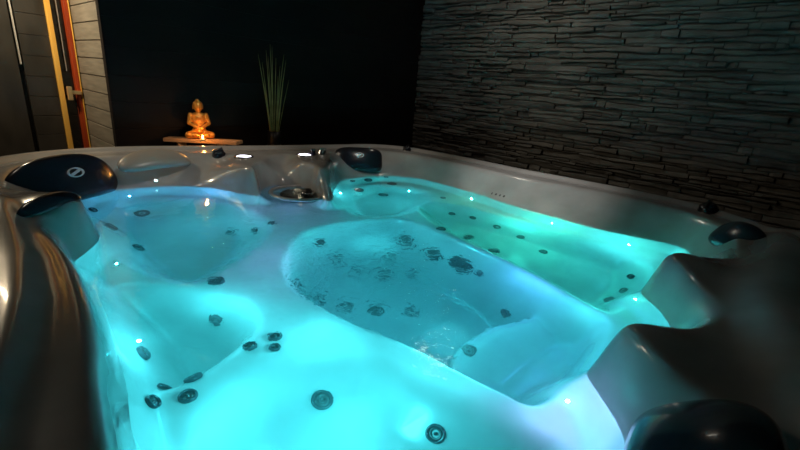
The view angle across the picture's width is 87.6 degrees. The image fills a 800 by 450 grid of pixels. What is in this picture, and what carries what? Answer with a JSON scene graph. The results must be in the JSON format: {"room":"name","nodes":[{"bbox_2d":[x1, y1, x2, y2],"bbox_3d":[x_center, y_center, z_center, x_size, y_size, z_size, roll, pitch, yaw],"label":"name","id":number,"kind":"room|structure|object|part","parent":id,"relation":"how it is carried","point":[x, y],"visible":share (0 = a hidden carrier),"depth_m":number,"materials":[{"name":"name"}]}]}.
{"room":"spa hot tub room","nodes":[
{"label":"spa hot tub room","id":0,"kind":"room"},
{"bbox_2d":[0,0,34,155],"bbox_3d":[-2.812,-0.671,1.613,0.042,2.450,2.054,20,23,38],"label":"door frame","id":1,"kind":"structure","parent":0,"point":[16,137],"depth_m":2.34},
{"bbox_2d":[68,0,114,147],"bbox_3d":[-1.748,-0.858,2.445,0.645,2.450,0.118,20,23,38],"label":"wall","id":2,"kind":"structure","parent":0,"point":[83,13],"depth_m":2.36,"materials":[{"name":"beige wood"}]},
{"bbox_2d":[6,0,89,151],"bbox_3d":[-2.715,-0.722,1.791,0.120,2.450,2.460,20,23,38],"label":"doorway","id":3,"kind":"structure","parent":2,"relation":"in","point":[37,71],"depth_m":2.40,"materials":[{"name":"grey wood"}]},
{"bbox_2d":[43,0,90,148],"bbox_3d":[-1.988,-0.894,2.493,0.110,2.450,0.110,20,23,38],"label":"door","id":4,"kind":"structure","parent":3,"relation":"attached to","point":[57,14],"depth_m":2.48,"materials":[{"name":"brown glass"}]},
{"bbox_3d":[-1.973,-0.905,2.530,0.080,2.450,0.021,20,23,38],"label":"frame post","id":5,"kind":"part","parent":4,"relation":"part of","materials":[{"name":"red wood"}]},
{"bbox_3d":[-1.951,-0.799,2.514,0.014,0.022,0.050,20,23,38],"label":"latch arm","id":6,"kind":"part","parent":4,"relation":"part of","materials":[{"name":"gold metal"}]},
{"bbox_2d":[95,0,425,147],"bbox_3d":[-0.669,-1.030,3.234,0.132,2.450,2.758,20,23,38],"label":"wall","id":7,"kind":"structure","parent":0,"point":[351,66],"depth_m":2.81,"materials":[{"name":"black paint"}]},
{"bbox_2d":[412,0,799,229],"bbox_3d":[1.721,-0.699,2.826,5.049,2.457,0.180,20,23,38],"label":"wall","id":8,"kind":"structure","parent":0,"point":[695,101],"depth_m":2.84,"materials":[{"name":"stone"}]},
{"bbox_3d":[-0.495,0.722,1.997,6.000,0.060,5.170,20,23,38],"label":"floor","id":9,"kind":"structure","parent":0,"visible":0},
{"bbox_2d":[163,136,242,145],"bbox_3d":[-1.204,-0.072,2.632,0.424,0.932,0.096,1,19,-11],"label":"bench","id":10,"kind":"object","parent":9,"relation":"on","point":[181,141],"visible":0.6,"depth_m":2.46,"materials":[{"name":"brown wood"}]},
{"bbox_2d":[185,99,214,138],"bbox_3d":[-1.180,-0.623,2.448,0.162,0.223,0.090,-8,22,-33],"label":"statue","id":11,"kind":"object","parent":10,"relation":"on","point":[198,118],"visible":0.99,"depth_m":2.44,"materials":[{"name":"brown metal"}]},
{"bbox_2d":[258,51,288,144],"bbox_3d":[-0.872,-0.440,2.908,0.205,1.507,0.200,-2,20,-21],"label":"plant","id":12,"kind":"object","parent":9,"relation":"on","point":[274,135],"visible":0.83,"depth_m":2.80,"materials":[{"name":"green plant"}]},
{"bbox_3d":[-0.873,-0.774,2.729,0.006,0.422,0.111,8,19,10],"label":"grass blade","id":13,"kind":"part","parent":12,"relation":"part of","materials":[{"name":"green plant"}]},
{"bbox_3d":[-0.875,-0.812,2.744,0.003,0.482,0.066,16,21,30],"label":"grass blade","id":14,"kind":"part","parent":12,"relation":"part of","materials":[{"name":"green plant"}]},
{"bbox_3d":[-0.864,-0.855,2.757,0.033,0.557,0.004,-5,21,-27],"label":"grass blade","id":15,"kind":"part","parent":12,"relation":"part of","materials":[{"name":"green plant"}]},
{"bbox_3d":[-0.860,-0.844,2.778,0.048,0.524,0.007,20,23,38],"label":"grass blade","id":16,"kind":"part","parent":12,"relation":"part of","materials":[{"name":"green plant"}]},
{"bbox_3d":[-0.839,-0.864,2.734,0.043,0.592,0.044,20,23,38],"label":"grass blade","id":17,"kind":"part","parent":12,"relation":"part of","materials":[{"name":"green plant"}]},
{"bbox_3d":[-0.846,-0.874,2.772,0.006,0.586,0.017,-1,19,-18],"label":"grass blade","id":18,"kind":"part","parent":12,"relation":"part of","materials":[{"name":"green plant"}]},
{"bbox_3d":[-0.833,-0.838,2.780,0.022,0.516,0.007,10,19,15],"label":"grass blade","id":19,"kind":"part","parent":12,"relation":"part of","materials":[{"name":"green plant"}]},
{"bbox_3d":[-0.824,-0.783,2.791,0.022,0.406,0.006,9,19,13],"label":"grass blade","id":20,"kind":"part","parent":12,"relation":"part of","materials":[{"name":"green plant"}]},
{"bbox_3d":[-0.817,-0.816,2.792,0.033,0.469,0.004,-2,20,-20],"label":"grass blade","id":21,"kind":"part","parent":12,"relation":"part of","materials":[{"name":"green plant"}]},
{"bbox_3d":[-0.808,-0.761,2.804,0.046,0.359,0.007,8,19,9],"label":"grass blade","id":22,"kind":"part","parent":12,"relation":"part of","materials":[{"name":"green plant"}]},
{"bbox_3d":[-0.815,-0.869,2.827,0.026,0.548,0.091,20,23,38],"label":"grass blade","id":23,"kind":"part","parent":12,"relation":"part of","materials":[{"name":"green plant"}]},
{"bbox_3d":[-0.803,-0.843,2.810,0.033,0.510,0.065,20,23,38],"label":"grass blade","id":24,"kind":"part","parent":12,"relation":"part of","materials":[{"name":"green plant"}]},
{"bbox_3d":[-0.795,-0.787,2.841,0.088,0.387,0.003,-11,24,-39],"label":"grass blade","id":25,"kind":"part","parent":12,"relation":"part of","materials":[{"name":"green plant"}]},
{"bbox_2d":[0,144,799,449],"bbox_3d":[-0.126,0.316,1.691,2.921,0.960,2.607,20,23,38],"label":"hot tub","id":26,"kind":"object","parent":9,"relation":"on","point":[724,374],"visible":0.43,"depth_m":0.89,"materials":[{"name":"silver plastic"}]},
{"bbox_3d":[-0.972,-0.384,2.239,0.069,0.050,0.068,20,23,38],"label":"valve knob","id":27,"kind":"part","parent":26,"relation":"part of","materials":[{"name":"black plastic"}]},
{"bbox_2d":[234,154,253,158],"bbox_3d":[-0.822,-0.359,2.197,0.096,0.013,0.096,20,23,38],"label":"light","id":28,"kind":"object","parent":26,"relation":"on","point":[241,156],"depth_m":2.18,"materials":[{"name":"white plastic"}]},
{"bbox_2d":[296,153,312,156],"bbox_3d":[-0.542,-0.397,2.379,0.096,0.013,0.096,20,23,38],"label":"light","id":29,"kind":"object","parent":26,"relation":"on","point":[299,154],"depth_m":2.36,"materials":[{"name":"white plastic"}]},
{"bbox_2d":[301,188,314,195],"bbox_3d":[-0.486,-0.136,2.091,0.224,0.100,0.224,20,23,38],"label":"basket","id":30,"kind":"object","parent":26,"relation":"on","point":[307,191],"depth_m":2.07,"materials":[{"name":"black plastic"}]},
{"bbox_3d":[-0.461,-0.431,2.466,0.056,0.034,0.056,20,23,38],"label":"valve knob","id":31,"kind":"part","parent":26,"relation":"part of","materials":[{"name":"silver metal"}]},
{"bbox_2d":[75,176,690,449],"bbox_3d":[-0.119,0.029,1.615,2.156,0.001,1.975,20,23,38],"label":"water","id":32,"kind":"object","parent":26,"relation":"in","point":[388,312],"visible":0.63,"depth_m":1.04,"materials":[{"name":"blue liquid"}]},
{"bbox_3d":[0.049,-0.530,2.896,0.060,0.045,0.060,20,23,38],"label":"valve knob","id":33,"kind":"part","parent":26,"relation":"part of","materials":[{"name":"black plastic"}]},
{"bbox_3d":[1.359,-0.073,1.838,0.078,0.058,0.076,20,23,38],"label":"valve knob","id":34,"kind":"part","parent":26,"relation":"part of","materials":[{"name":"black plastic"}]}
]}

